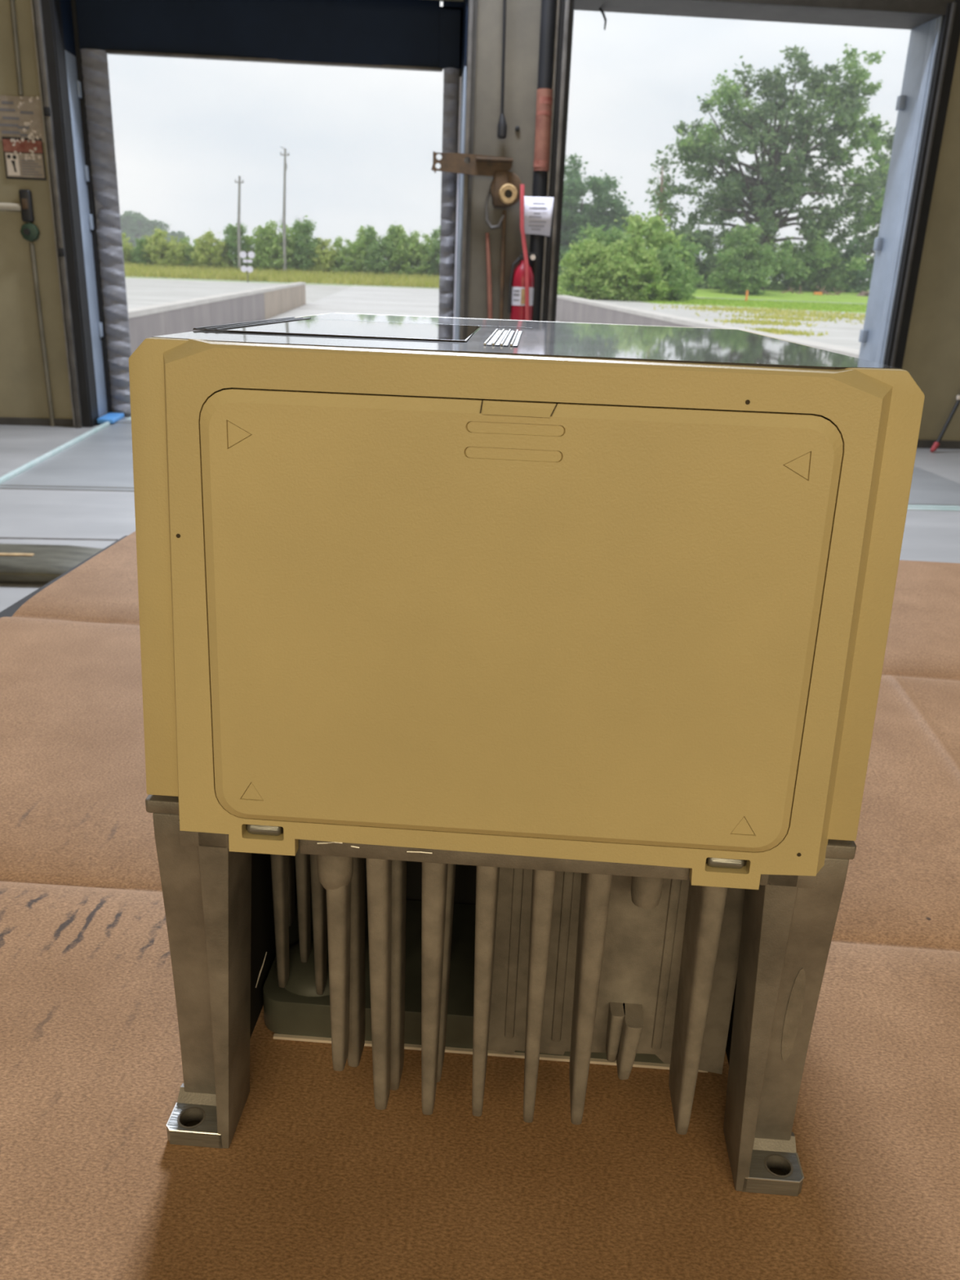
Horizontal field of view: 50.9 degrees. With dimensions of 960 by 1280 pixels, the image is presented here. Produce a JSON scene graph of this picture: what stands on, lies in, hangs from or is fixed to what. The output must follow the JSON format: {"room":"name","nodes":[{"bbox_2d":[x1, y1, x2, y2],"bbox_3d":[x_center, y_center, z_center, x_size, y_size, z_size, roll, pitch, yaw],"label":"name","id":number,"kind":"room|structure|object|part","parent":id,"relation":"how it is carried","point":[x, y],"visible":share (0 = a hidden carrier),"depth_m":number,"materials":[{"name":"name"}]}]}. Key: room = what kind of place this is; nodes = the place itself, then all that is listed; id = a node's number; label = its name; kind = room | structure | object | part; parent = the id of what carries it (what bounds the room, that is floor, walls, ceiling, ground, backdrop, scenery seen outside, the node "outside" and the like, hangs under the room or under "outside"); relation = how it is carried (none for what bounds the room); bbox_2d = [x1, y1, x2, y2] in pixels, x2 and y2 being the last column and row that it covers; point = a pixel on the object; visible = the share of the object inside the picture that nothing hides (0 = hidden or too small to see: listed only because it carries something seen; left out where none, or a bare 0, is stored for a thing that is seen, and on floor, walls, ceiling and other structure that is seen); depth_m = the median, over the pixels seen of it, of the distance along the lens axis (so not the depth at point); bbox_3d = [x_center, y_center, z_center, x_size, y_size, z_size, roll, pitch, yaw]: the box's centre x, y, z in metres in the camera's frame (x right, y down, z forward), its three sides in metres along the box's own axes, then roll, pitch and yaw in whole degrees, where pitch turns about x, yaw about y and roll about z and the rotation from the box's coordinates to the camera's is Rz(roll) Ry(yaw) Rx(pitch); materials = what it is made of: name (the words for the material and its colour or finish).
{"room":"workspace","nodes":[
{"label":"workspace","id":0,"kind":"room"},
{"bbox_2d":[0,0,959,448],"bbox_3d":[-0.452,-4.087,6.335,18.000,5.500,0.450,1,20,-4],"label":"wall","id":1,"kind":"structure","parent":0,"point":[931,357],"depth_m":6.67,"materials":[{"name":"metal"}]},
{"bbox_2d":[9,0,22,95],"bbox_3d":[-2.798,-3.911,6.017,0.045,1.180,0.026,1,20,-4],"label":"conduit","id":2,"kind":"object","parent":1,"relation":"attached to","point":[11,2],"visible":1,"depth_m":6.12,"materials":[{"name":"metal"}]},
{"bbox_2d":[0,189,34,222],"bbox_3d":[-3.094,-2.767,6.413,0.485,0.190,0.056,1,20,-4],"label":"handle","id":3,"kind":"object","parent":1,"relation":"attached to","point":[25,206],"visible":1,"depth_m":6.41,"materials":[{"name":"black plastic"}]},
{"bbox_3d":[-2.885,-2.765,6.402,0.036,0.060,0.006,1,20,-4],"label":"plate","id":4,"kind":"part","parent":3,"relation":"part of","materials":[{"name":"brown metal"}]},
{"bbox_2d":[0,95,44,142],"bbox_3d":[-2.863,-3.238,6.276,0.290,0.272,0.016,1,20,-4],"label":"paper sign","id":5,"kind":"object","parent":1,"relation":"attached to","point":[20,116],"visible":1,"depth_m":6.28,"materials":[{"name":"grey"}]},
{"bbox_2d":[1,136,46,180],"bbox_3d":[-2.869,-3.029,6.352,0.245,0.240,0.018,1,20,-4],"label":"warning sign","id":6,"kind":"object","parent":1,"relation":"attached to","point":[24,160],"visible":1,"depth_m":6.35,"materials":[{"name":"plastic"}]},
{"bbox_2d":[20,222,39,241],"bbox_3d":[-2.890,-2.627,6.477,0.112,0.131,0.060,1,20,-4],"label":"button","id":7,"kind":"object","parent":1,"relation":"attached to","point":[30,232],"visible":1,"depth_m":6.47,"materials":[{"name":"green plastic"}]},
{"bbox_2d":[29,242,54,426],"bbox_3d":[-2.909,-2.012,6.713,0.037,1.170,0.028,1,20,-4],"label":"conduit","id":8,"kind":"object","parent":1,"relation":"attached to","point":[31,245],"visible":1,"depth_m":6.70,"materials":[{"name":"metal"}]},
{"bbox_2d":[30,0,477,427],"bbox_3d":[-1.405,-2.869,6.691,2.672,2.900,0.502,1,20,-4],"label":"door frame","id":9,"kind":"structure","parent":1,"relation":"in","point":[60,87],"depth_m":6.53,"materials":[{"name":"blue metal"}]},
{"bbox_2d":[71,0,131,416],"bbox_3d":[-2.567,-2.890,6.889,0.212,2.680,0.092,1,20,-4],"label":"pad","id":10,"kind":"object","parent":9,"relation":"attached to","point":[92,67],"visible":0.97,"depth_m":6.89,"materials":[{"name":"grey plastic"}]},
{"bbox_2d":[438,9,462,317],"bbox_3d":[-0.199,-2.867,7.073,0.157,2.680,0.092,1,20,-4],"label":"pad","id":11,"kind":"object","parent":9,"relation":"attached to","point":[451,76],"visible":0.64,"depth_m":6.99,"materials":[{"name":"grey plastic"}]},
{"bbox_2d":[75,0,463,71],"bbox_3d":[-1.346,-4.206,6.500,2.560,0.855,0.095,1,20,-4],"label":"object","id":12,"kind":"object","parent":1,"relation":"attached to","point":[417,35],"visible":0.94,"depth_m":6.57,"materials":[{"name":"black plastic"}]},
{"bbox_2d":[431,151,512,207],"bbox_3d":[-0.057,-2.955,6.480,0.517,0.305,0.120,1,20,-4],"label":"bracket","id":13,"kind":"object","parent":1,"relation":"attached to","point":[498,167],"visible":0.99,"depth_m":6.43,"materials":[{"name":"brown metal"}]},
{"bbox_3d":[-0.052,-3.031,6.435,0.517,0.130,0.012,1,20,-4],"label":"arm plate","id":14,"kind":"part","parent":13,"relation":"part of","materials":[{"name":"brown metal"}]},
{"bbox_2d":[490,171,522,206],"bbox_3d":[0.171,-2.899,6.491,0.210,0.210,0.070,1,20,-4],"label":"pulley","id":15,"kind":"object","parent":13,"relation":"attached to","point":[512,197],"visible":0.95,"depth_m":6.48,"materials":[{"name":"brown metal"}]},
{"bbox_2d":[484,185,504,228],"bbox_3d":[0.098,-2.805,6.547,0.130,0.254,0.016,1,20,-4],"label":"cable loop","id":16,"kind":"object","parent":15,"relation":"hanging from","point":[489,190],"visible":1,"depth_m":6.56,"materials":[{"name":"grey metal"}]},
{"bbox_2d":[497,0,506,138],"bbox_3d":[0.159,-3.704,6.229,0.058,1.100,0.058,18,26,37],"label":"hanging cord","id":17,"kind":"object","parent":1,"relation":"hanging from","point":[502,126],"visible":1,"depth_m":6.31,"materials":[{"name":"black plastic"}]},
{"bbox_3d":[0.148,-3.761,6.207,0.038,0.980,0.020,1,20,-4],"label":"cord","id":18,"kind":"part","parent":17,"relation":"part of","materials":[{"name":"black plastic"}]},
{"bbox_2d":[515,125,519,131],"bbox_3d":[0.239,-3.264,6.445,0.031,0.030,0.012,1,20,-4],"label":"bolt","id":19,"kind":"object","parent":1,"relation":"attached to","point":[517,128],"visible":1,"depth_m":6.44,"materials":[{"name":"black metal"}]},
{"bbox_2d":[507,252,537,320],"bbox_3d":[0.280,-2.239,6.710,0.155,0.628,0.151,10,22,20],"label":"fire extinguisher","id":20,"kind":"object","parent":1,"relation":"attached to","point":[517,282],"visible":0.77,"depth_m":6.63,"materials":[{"name":"red paint"}]},
{"bbox_2d":[520,288,524,304],"bbox_3d":[0.287,-2.254,6.626,0.036,0.095,0.002,0,20,-6],"label":"print","id":21,"kind":"object","parent":20,"relation":"attached to","point":[522,291],"depth_m":6.62,"materials":[{"name":"beige paper"}]},
{"bbox_3d":[0.322,-2.528,6.608,0.105,0.013,0.024,1,20,-4],"label":"lever","id":22,"kind":"part","parent":20,"relation":"part of","materials":[{"name":"black plastic"}]},
{"bbox_2d":[528,0,556,320],"bbox_3d":[0.387,-2.900,6.529,0.104,3.200,0.101,1,20,-4],"label":"downpipe","id":23,"kind":"object","parent":1,"relation":"attached to","point":[548,15],"visible":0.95,"depth_m":6.37,"materials":[{"name":"black metal"}]},
{"bbox_2d":[524,195,554,235],"bbox_3d":[0.370,-2.739,6.530,0.203,0.233,0.028,2,20,-1],"label":"paper notice","id":24,"kind":"object","parent":23,"relation":"attached to","point":[538,211],"visible":0.98,"depth_m":6.53,"materials":[{"name":"grey"}]},
{"bbox_2d":[539,0,560,320],"bbox_3d":[0.441,-2.904,6.546,0.025,3.200,0.026,1,20,-4],"label":"steel rail","id":25,"kind":"object","parent":1,"relation":"attached to","point":[557,2],"visible":0.48,"depth_m":6.41,"materials":[{"name":"metal"}]},
{"bbox_2d":[542,0,959,369],"bbox_3d":[1.735,-2.832,6.920,2.605,2.900,0.530,1,20,-4],"label":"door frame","id":26,"kind":"structure","parent":1,"relation":"in","point":[922,104],"depth_m":6.66,"materials":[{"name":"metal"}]},
{"bbox_2d":[599,8,606,30],"bbox_3d":[0.800,-4.058,6.594,0.057,0.128,0.018,1,20,-4],"label":"strap","id":27,"kind":"object","parent":26,"relation":"hanging from","point":[600,9],"visible":1,"depth_m":6.59,"materials":[{"name":"black plastic"}]},
{"bbox_3d":[1.750,-4.065,6.528,2.380,0.015,0.410,1,20,-4],"label":"head plate","id":28,"kind":"part","parent":26,"relation":"part of","materials":[{"name":"metal"}]},
{"bbox_2d":[0,423,959,612],"bbox_3d":[-0.036,1.209,0.312,18.000,0.254,15.750,1,20,-4],"label":"floor","id":29,"kind":"structure","parent":0,"point":[99,519],"depth_m":4.77,"materials":[{"name":"concrete"}]},
{"bbox_2d":[0,543,103,584],"bbox_3d":[-2.421,-0.303,3.701,2.140,0.078,0.369,1,20,-4],"label":"fork","id":30,"kind":"object","parent":29,"relation":"on","point":[20,563],"visible":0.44,"depth_m":3.65,"materials":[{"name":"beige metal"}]},
{"bbox_2d":[0,535,127,617],"bbox_3d":[0.134,0.568,0.517,1.206,0.828,1.595,3,20,3],"label":"bench","id":31,"kind":"object","parent":29,"relation":"on","point":[9,611],"visible":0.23,"depth_m":0.92,"materials":[{"name":"grey metal"}]},
{"bbox_2d":[0,531,959,1279],"bbox_3d":[0.109,0.105,0.555,1.044,0.013,1.200,3,20,3],"label":"cardboard sheet","id":32,"kind":"object","parent":31,"relation":"on","point":[313,1180],"visible":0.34,"depth_m":0.36,"materials":[{"name":"cardboard"}]},
{"bbox_2d":[128,312,924,1196],"bbox_3d":[0.012,0.014,0.399,0.213,0.262,0.239,3,20,3],"label":"electronic device","id":33,"kind":"object","parent":32,"relation":"on","point":[510,688],"visible":1,"depth_m":0.28,"materials":[{"name":"metal"}]},
{"bbox_3d":[-0.089,0.108,0.331,0.026,0.126,0.026,3,20,3],"label":"leg","id":34,"kind":"part","parent":33,"relation":"part of","materials":[{"name":"metal"}]},
{"bbox_2d":[178,819,817,888],"bbox_3d":[0.011,0.024,0.401,0.190,0.009,0.227,3,20,3],"label":"mounting plate","id":35,"kind":"object","parent":33,"relation":"in","point":[714,859],"depth_m":0.29,"materials":[{"name":"metal"}]},
{"bbox_3d":[0.007,-0.002,0.272,0.163,0.121,0.011,3,20,3],"label":"access panel","id":36,"kind":"part","parent":33,"relation":"part of","materials":[{"name":"plastic"}]},
{"bbox_3d":[0.006,-0.002,0.273,0.184,0.143,0.012,3,20,3],"label":"frame","id":37,"kind":"part","parent":33,"relation":"part of","materials":[{"name":"plastic"}]},
{"bbox_3d":[0.094,0.118,0.322,0.026,0.126,0.026,3,20,3],"label":"leg","id":38,"kind":"part","parent":33,"relation":"part of","materials":[{"name":"metal"}]},
{"bbox_2d":[0,416,133,491],"bbox_3d":[-1.363,-1.213,6.356,2.358,0.030,2.620,1,20,-4],"label":"dock leveler","id":39,"kind":"object","parent":29,"relation":"on","point":[100,458],"visible":0.23,"depth_m":5.60,"materials":[{"name":"metal"}]},
{"bbox_3d":[-1.426,-1.589,7.390,2.330,0.016,0.415,1,20,-4],"label":"lip plate","id":40,"kind":"part","parent":39,"relation":"part of","materials":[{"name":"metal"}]},
{"bbox_2d":[97,413,124,423],"bbox_3d":[-2.610,-1.570,7.142,0.108,0.034,0.310,1,20,-4],"label":"wedge","id":41,"kind":"object","parent":29,"relation":"on","point":[112,418],"visible":0.99,"depth_m":7.06,"materials":[{"name":"blue plastic"}]},
{"bbox_2d":[485,232,492,319],"bbox_3d":[0.070,-2.026,6.816,0.150,1.343,0.036,21,27,41],"label":"pole","id":42,"kind":"object","parent":29,"relation":"on","point":[487,237],"visible":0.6,"depth_m":6.69,"materials":[{"name":"metal"}]},
{"bbox_2d":[498,210,506,319],"bbox_3d":[0.140,-2.100,6.822,0.041,1.480,0.026,1,20,-4],"label":"rod","id":43,"kind":"object","parent":29,"relation":"on","point":[504,221],"visible":0.35,"depth_m":6.67,"materials":[{"name":"brown metal"}]},
{"bbox_2d":[520,184,528,320],"bbox_3d":[0.282,-2.116,6.663,0.143,1.630,0.037,17,25,34],"label":"bar","id":44,"kind":"object","parent":29,"relation":"on","point":[522,186],"visible":0.57,"depth_m":6.51,"materials":[{"name":"metal"}]},
{"bbox_2d":[906,466,959,511],"bbox_3d":[1.728,-1.167,6.572,2.240,0.016,2.675,1,20,-4],"label":"dock leveler","id":45,"kind":"object","parent":29,"relation":"on","point":[929,491],"visible":0.02,"depth_m":5.77,"materials":[{"name":"metal"}]},
{"bbox_2d":[929,395,959,452],"bbox_3d":[3.393,-1.679,7.196,0.367,0.665,0.038,-10,23,-29],"label":"bar","id":46,"kind":"object","parent":29,"relation":"on","point":[935,445],"visible":1,"depth_m":7.21,"materials":[{"name":"black plastic"}]},
{"label":"outside","id":47,"kind":"structure","parent":0,"visible":0},
{"bbox_2d":[130,259,869,303],"bbox_3d":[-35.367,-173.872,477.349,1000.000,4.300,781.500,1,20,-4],"label":"grass verge","id":48,"kind":"structure","parent":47,"point":[772,295],"depth_m":120.07,"materials":[{"name":"plant"}]},
{"bbox_2d":[120,214,130,244],"bbox_3d":[-140.747,-153.315,381.733,18.699,16.367,15.636,1,20,-4],"label":"tree","id":49,"kind":"object","parent":48,"relation":"on","point":[122,219],"visible":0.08,"depth_m":379.71,"materials":[{"name":"green plant"}]},
{"bbox_2d":[121,232,135,264],"bbox_3d":[-43.017,-46.341,120.764,4.442,5.096,5.743,-10,23,-30],"label":"bush","id":50,"kind":"object","parent":48,"relation":"on","point":[126,248],"visible":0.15,"depth_m":120.04,"materials":[{"name":"green plant"}]},
{"bbox_2d":[120,210,155,248],"bbox_3d":[-131.817,-154.843,385.838,16.316,17.078,19.512,6,21,10],"label":"tree","id":51,"kind":"object","parent":48,"relation":"on","point":[139,224],"visible":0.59,"depth_m":381.94,"materials":[{"name":"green plant"}]},
{"bbox_2d":[129,235,155,265],"bbox_3d":[-40.000,-45.738,119.606,2.953,3.982,3.812,-9,23,-29],"label":"bush","id":52,"kind":"object","parent":48,"relation":"on","point":[135,255],"visible":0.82,"depth_m":118.55,"materials":[{"name":"green plant"}]},
{"bbox_2d":[138,219,173,247],"bbox_3d":[-124.919,-154.948,390.761,16.260,14.232,13.597,12,22,25],"label":"tree","id":53,"kind":"object","parent":48,"relation":"on","point":[159,224],"visible":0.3,"depth_m":387.01,"materials":[{"name":"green plant"}]},
{"bbox_2d":[139,226,191,267],"bbox_3d":[-37.150,-45.829,119.405,6.347,5.633,4.910,4,20,4],"label":"bush","id":54,"kind":"object","parent":48,"relation":"on","point":[163,253],"visible":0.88,"depth_m":118.41,"materials":[{"name":"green plant"}]},
{"bbox_2d":[168,230,191,248],"bbox_3d":[-118.381,-154.761,395.835,10.198,10.674,12.195,19,26,39],"label":"tree","id":55,"kind":"object","parent":48,"relation":"on","point":[180,235],"visible":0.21,"depth_m":393.20,"materials":[{"name":"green plant"}]},
{"bbox_2d":[178,236,208,266],"bbox_3d":[-34.322,-46.087,120.846,4.870,4.042,3.855,-2,21,-10],"label":"bush","id":56,"kind":"object","parent":48,"relation":"on","point":[188,260],"visible":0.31,"depth_m":119.98,"materials":[{"name":"green plant"}]},
{"bbox_2d":[187,228,235,268],"bbox_3d":[-31.588,-45.785,119.866,4.910,5.633,6.348,17,25,36],"label":"bush","id":57,"kind":"object","parent":48,"relation":"on","point":[207,252],"visible":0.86,"depth_m":118.41,"materials":[{"name":"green plant"}]},
{"bbox_2d":[217,220,256,269],"bbox_3d":[-29.296,-46.883,120.740,4.668,6.294,6.026,-14,26,-38],"label":"bush","id":58,"kind":"object","parent":48,"relation":"on","point":[231,231],"visible":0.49,"depth_m":119.05,"materials":[{"name":"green plant"}]},
{"bbox_2d":[235,175,244,269],"bbox_3d":[-27.769,-48.150,117.256,1.090,10.518,0.400,1,20,-4],"label":"utility pole","id":59,"kind":"object","parent":48,"relation":"on","point":[239,260],"visible":0.92,"depth_m":117.01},
{"bbox_2d":[240,224,278,271],"bbox_3d":[-26.351,-46.055,119.808,5.452,5.987,4.520,6,21,10],"label":"bush","id":60,"kind":"object","parent":48,"relation":"on","point":[258,241],"visible":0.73,"depth_m":118.78,"materials":[{"name":"green plant"}]},
{"bbox_2d":[253,219,308,271],"bbox_3d":[-23.631,-46.661,120.393,7.575,6.288,5.997,-6,22,-21],"label":"bush","id":61,"kind":"object","parent":48,"relation":"on","point":[277,242],"visible":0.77,"depth_m":119.19,"materials":[{"name":"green plant"}]},
{"bbox_2d":[124,261,439,288],"bbox_3d":[-25.780,-42.759,117.549,62.552,1.656,15.344,1,20,-4],"label":"grass","id":62,"kind":"structure","parent":48,"relation":"on","point":[135,269],"depth_m":112.88,"materials":[{"name":"plant"}]},
{"bbox_2d":[275,215,288,247],"bbox_3d":[-24.281,-48.429,123.610,2.438,6.602,2.880,1,20,-4],"label":"sapling","id":63,"kind":"object","parent":48,"relation":"on","point":[282,215],"visible":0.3,"depth_m":122.73,"materials":[{"name":"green plant"}]},
{"bbox_2d":[280,146,289,271],"bbox_3d":[-22.467,-49.591,117.017,1.090,13.767,0.580,1,20,-4],"label":"utility pole","id":64,"kind":"object","parent":48,"relation":"on","point":[285,154],"visible":0.94,"depth_m":116.93,"materials":[{"name":"wood"}]},
{"bbox_2d":[286,215,323,271],"bbox_3d":[-21.316,-47.153,121.273,5.240,7.065,6.763,-12,24,-33],"label":"bush","id":65,"kind":"object","parent":48,"relation":"on","point":[304,242],"visible":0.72,"depth_m":119.36,"materials":[{"name":"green plant"}]},
{"bbox_2d":[305,235,342,273],"bbox_3d":[-18.570,-45.620,121.065,4.676,5.365,6.045,-9,23,-28],"label":"bush","id":66,"kind":"object","parent":48,"relation":"on","point":[324,260],"visible":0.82,"depth_m":119.92,"materials":[{"name":"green plant"}]},
{"bbox_2d":[328,235,367,273],"bbox_3d":[-16.089,-45.814,120.962,5.276,4.792,4.177,-5,21,-19],"label":"bush","id":67,"kind":"object","parent":48,"relation":"on","point":[346,255],"visible":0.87,"depth_m":120.15,"materials":[{"name":"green plant"}]},
{"bbox_2d":[350,225,379,273],"bbox_3d":[-13.815,-46.621,121.953,4.520,6.552,5.452,6,21,11],"label":"bush","id":68,"kind":"object","parent":48,"relation":"on","point":[361,246],"visible":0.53,"depth_m":120.86,"materials":[{"name":"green plant"}]},
{"bbox_2d":[360,221,404,275],"bbox_3d":[-11.641,-46.616,121.061,6.026,6.888,4.668,-11,24,-32],"label":"bush","id":69,"kind":"object","parent":48,"relation":"on","point":[371,261],"visible":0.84,"depth_m":119.92,"materials":[{"name":"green plant"}]},
{"bbox_2d":[382,224,424,275],"bbox_3d":[-9.156,-46.375,121.515,5.624,6.759,4.662,-7,22,-25],"label":"bush","id":70,"kind":"object","parent":48,"relation":"on","point":[404,252],"visible":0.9,"depth_m":120.33,"materials":[{"name":"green plant"}]},
{"bbox_2d":[399,230,439,275],"bbox_3d":[-6.938,-46.529,122.405,6.425,5.837,5.087,-4,21,-15],"label":"bush","id":71,"kind":"object","parent":48,"relation":"on","point":[420,269],"visible":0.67,"depth_m":121.30,"materials":[{"name":"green plant"}]},
{"bbox_2d":[423,225,440,275],"bbox_3d":[-4.478,-46.565,121.482,4.764,7.028,6.148,-12,25,-34],"label":"bush","id":72,"kind":"object","parent":48,"relation":"on","point":[435,252],"visible":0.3,"depth_m":121.30,"materials":[{"name":"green plant"}]},
{"bbox_2d":[558,152,642,275],"bbox_3d":[15.870,-66.534,160.352,20.527,19.434,12.904,1,20,-4],"label":"tree","id":73,"kind":"object","parent":48,"relation":"on","point":[596,214],"visible":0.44,"depth_m":157.56,"materials":[{"name":"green plant"}]},
{"bbox_2d":[647,165,675,230],"bbox_3d":[19.752,-45.610,112.735,3.512,13.416,3.367,1,20,-4],"label":"tree","id":74,"kind":"object","parent":48,"relation":"on","point":[662,185],"visible":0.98,"depth_m":111.02,"materials":[{"name":"plant"}]},
{"bbox_3d":[20.199,-45.640,112.864,1.060,13.416,0.520,1,20,-4],"label":"stem","id":75,"kind":"part","parent":74,"relation":"part of","materials":[{"name":"plant"}]},
{"bbox_2d":[644,225,728,289],"bbox_3d":[24.914,-48.867,131.358,16.326,9.389,9.750,1,20,-4],"label":"bush","id":76,"kind":"object","parent":48,"relation":"on","point":[703,239],"visible":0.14,"depth_m":129.89,"materials":[{"name":"green plant"}]},
{"bbox_2d":[698,244,764,288],"bbox_3d":[34.563,-52.137,141.663,12.050,8.259,8.009,1,20,-4],"label":"bush","id":77,"kind":"object","parent":48,"relation":"on","point":[717,250],"visible":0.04,"depth_m":140.78,"materials":[{"name":"green plant"}]},
{"bbox_2d":[705,222,781,295],"bbox_3d":[31.592,-45.158,120.301,8.581,8.496,8.315,1,20,-4],"label":"bush","id":78,"kind":"object","parent":48,"relation":"on","point":[737,260],"visible":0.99,"depth_m":119.05,"materials":[{"name":"green plant"}]},
{"bbox_2d":[644,43,890,290],"bbox_3d":[38.237,-60.922,131.959,33.207,29.607,18.788,1,20,-4],"label":"broad tree","id":79,"kind":"object","parent":48,"relation":"on","point":[776,188],"visible":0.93,"depth_m":128.53,"materials":[{"name":"green plant"}]},
{"bbox_2d":[764,240,856,292],"bbox_3d":[45.869,-51.617,141.982,14.117,9.186,9.541,1,20,-4],"label":"bush","id":80,"kind":"object","parent":48,"relation":"on","point":[833,277],"visible":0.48,"depth_m":140.24,"materials":[{"name":"green plant"}]},
{"bbox_2d":[780,285,844,294],"bbox_3d":[41.786,-43.850,126.908,8.370,1.393,1.089,1,20,-4],"label":"brush pile","id":81,"kind":"object","parent":48,"relation":"on","point":[824,291],"visible":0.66,"depth_m":126.81,"materials":[{"name":"brown wood"}]},
{"bbox_2d":[813,291,822,294],"bbox_3d":[41.779,-42.833,124.857,1.000,0.400,0.500,1,20,-4],"label":"barrier","id":82,"kind":"object","parent":48,"relation":"on","point":[814,292],"visible":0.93,"depth_m":124.64,"materials":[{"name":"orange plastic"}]},
{"bbox_2d":[779,236,873,293],"bbox_3d":[49.733,-53.371,144.564,15.758,9.370,9.081,1,20,-4],"label":"bush","id":83,"kind":"object","parent":48,"relation":"on","point":[860,276],"visible":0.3,"depth_m":143.42,"materials":[{"name":"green plant"}]},
{"bbox_2d":[856,290,869,296],"bbox_3d":[48.790,-43.577,127.546,7.183,1.250,2.792,1,20,-4],"label":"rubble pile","id":84,"kind":"object","parent":48,"relation":"on","point":[863,293],"visible":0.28,"depth_m":127.09,"materials":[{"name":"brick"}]},
{"bbox_2d":[846,126,895,266],"bbox_3d":[60.220,-61.203,144.319,13.501,23.156,12.628,1,20,-4],"label":"tree","id":85,"kind":"object","parent":48,"relation":"on","point":[868,242],"visible":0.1,"depth_m":144.02,"materials":[{"name":"green plant"}]},
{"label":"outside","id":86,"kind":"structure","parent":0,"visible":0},
{"bbox_2d":[124,277,865,349],"bbox_3d":[-4.475,-19.548,60.094,520.000,0.500,111.400,1,20,-4],"label":"ground","id":87,"kind":"structure","parent":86,"point":[140,292],"depth_m":68.75,"materials":[{"name":"concrete"}]},
{"bbox_2d":[127,282,306,354],"bbox_3d":[-8.398,-10.612,32.942,0.390,1.200,54.840,1,20,-4],"label":"wall","id":88,"kind":"structure","parent":87,"relation":"on","point":[264,303],"depth_m":30.36,"materials":[{"name":"concrete"}]},
{"bbox_2d":[240,250,254,282],"bbox_3d":[-24.914,-40.070,108.361,1.600,3.202,0.160,1,20,-4],"label":"crossing sign","id":89,"kind":"object","parent":87,"relation":"on","point":[242,254],"visible":0.99,"depth_m":108.13,"materials":[{"name":"white metal"}]},
{"bbox_3d":[-24.951,-40.077,108.377,0.170,3.202,0.120,1,20,-4],"label":"post","id":90,"kind":"part","parent":89,"relation":"part of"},
{"bbox_3d":[-24.889,-40.582,108.162,0.970,0.300,0.040,1,20,-4],"label":"plate","id":91,"kind":"part","parent":89,"relation":"part of","materials":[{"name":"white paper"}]},
{"bbox_2d":[557,233,622,300],"bbox_3d":[9.938,-34.092,93.103,6.889,6.403,5.503,1,20,-4],"label":"round bush","id":92,"kind":"object","parent":87,"relation":"on","point":[582,280],"visible":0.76,"depth_m":92.06,"materials":[{"name":"green plant"}]},
{"bbox_2d":[557,222,636,297],"bbox_3d":[11.606,-35.738,96.359,9.729,7.463,8.463,1,20,-4],"label":"round bush","id":93,"kind":"object","parent":87,"relation":"on","point":[602,237],"visible":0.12,"depth_m":94.97,"materials":[{"name":"green plant"}]},
{"bbox_2d":[589,230,675,301],"bbox_3d":[13.854,-33.709,92.301,7.974,7.048,6.793,1,20,-4],"label":"round bush","id":94,"kind":"object","parent":87,"relation":"on","point":[628,268],"visible":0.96,"depth_m":91.30,"materials":[{"name":"green plant"}]},
{"bbox_2d":[613,207,689,297],"bbox_3d":[15.981,-39.187,104.373,11.489,10.299,8.666,1,20,-4],"label":"round bush","id":95,"kind":"object","parent":87,"relation":"on","point":[650,229],"visible":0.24,"depth_m":102.25,"materials":[{"name":"green plant"}]},
{"bbox_2d":[627,242,695,302],"bbox_3d":[17.099,-34.083,94.282,6.439,5.710,5.435,1,20,-4],"label":"round bush","id":96,"kind":"object","parent":87,"relation":"on","point":[680,280],"visible":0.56,"depth_m":93.44,"materials":[{"name":"green plant"}]},
{"bbox_2d":[650,230,706,298],"bbox_3d":[20.065,-39.376,107.100,7.983,7.797,6.548,1,20,-4],"label":"round bush","id":97,"kind":"object","parent":87,"relation":"on","point":[691,249],"visible":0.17,"depth_m":105.52,"materials":[{"name":"green plant"}]},
{"bbox_2d":[555,294,859,358],"bbox_3d":[5.642,-8.916,29.799,0.590,1.200,45.840,1,20,-4],"label":"wall","id":98,"kind":"structure","parent":87,"relation":"on","point":[569,308],"depth_m":34.06,"materials":[{"name":"concrete"}]},
{"bbox_2d":[745,290,748,301],"bbox_3d":[28.571,-36.858,108.187,0.247,1.150,0.260,1,20,-4],"label":"marker post","id":99,"kind":"object","parent":87,"relation":"on","point":[747,291],"visible":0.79,"depth_m":108.10,"materials":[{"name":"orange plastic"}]},
{"bbox_2d":[653,303,865,336],"bbox_3d":[25.734,-21.501,67.511,33.124,0.220,46.157,1,20,-4],"label":"weeds","id":100,"kind":"object","parent":87,"relation":"on","point":[802,313],"visible":0.71,"depth_m":66.15,"materials":[{"name":"green plant"}]},
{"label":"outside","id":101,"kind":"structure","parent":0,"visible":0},
{"bbox_2d":[627,297,866,312],"bbox_3d":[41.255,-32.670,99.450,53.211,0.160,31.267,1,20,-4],"label":"grass","id":102,"kind":"structure","parent":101,"point":[710,301],"depth_m":95.42,"materials":[{"name":"plant"}]},
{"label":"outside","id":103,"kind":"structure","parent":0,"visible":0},
{"bbox_2d":[271,285,439,319],"bbox_3d":[-3.558,-19.680,59.926,13.000,0.130,110.750,1,20,-4],"label":"concrete pavement","id":104,"kind":"structure","parent":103,"point":[405,301],"depth_m":63.83,"materials":[{"name":"concrete"}]},
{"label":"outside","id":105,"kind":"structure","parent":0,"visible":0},
{"bbox_2d":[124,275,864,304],"bbox_3d":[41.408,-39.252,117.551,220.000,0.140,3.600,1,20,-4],"label":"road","id":106,"kind":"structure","parent":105,"point":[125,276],"depth_m":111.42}
]}

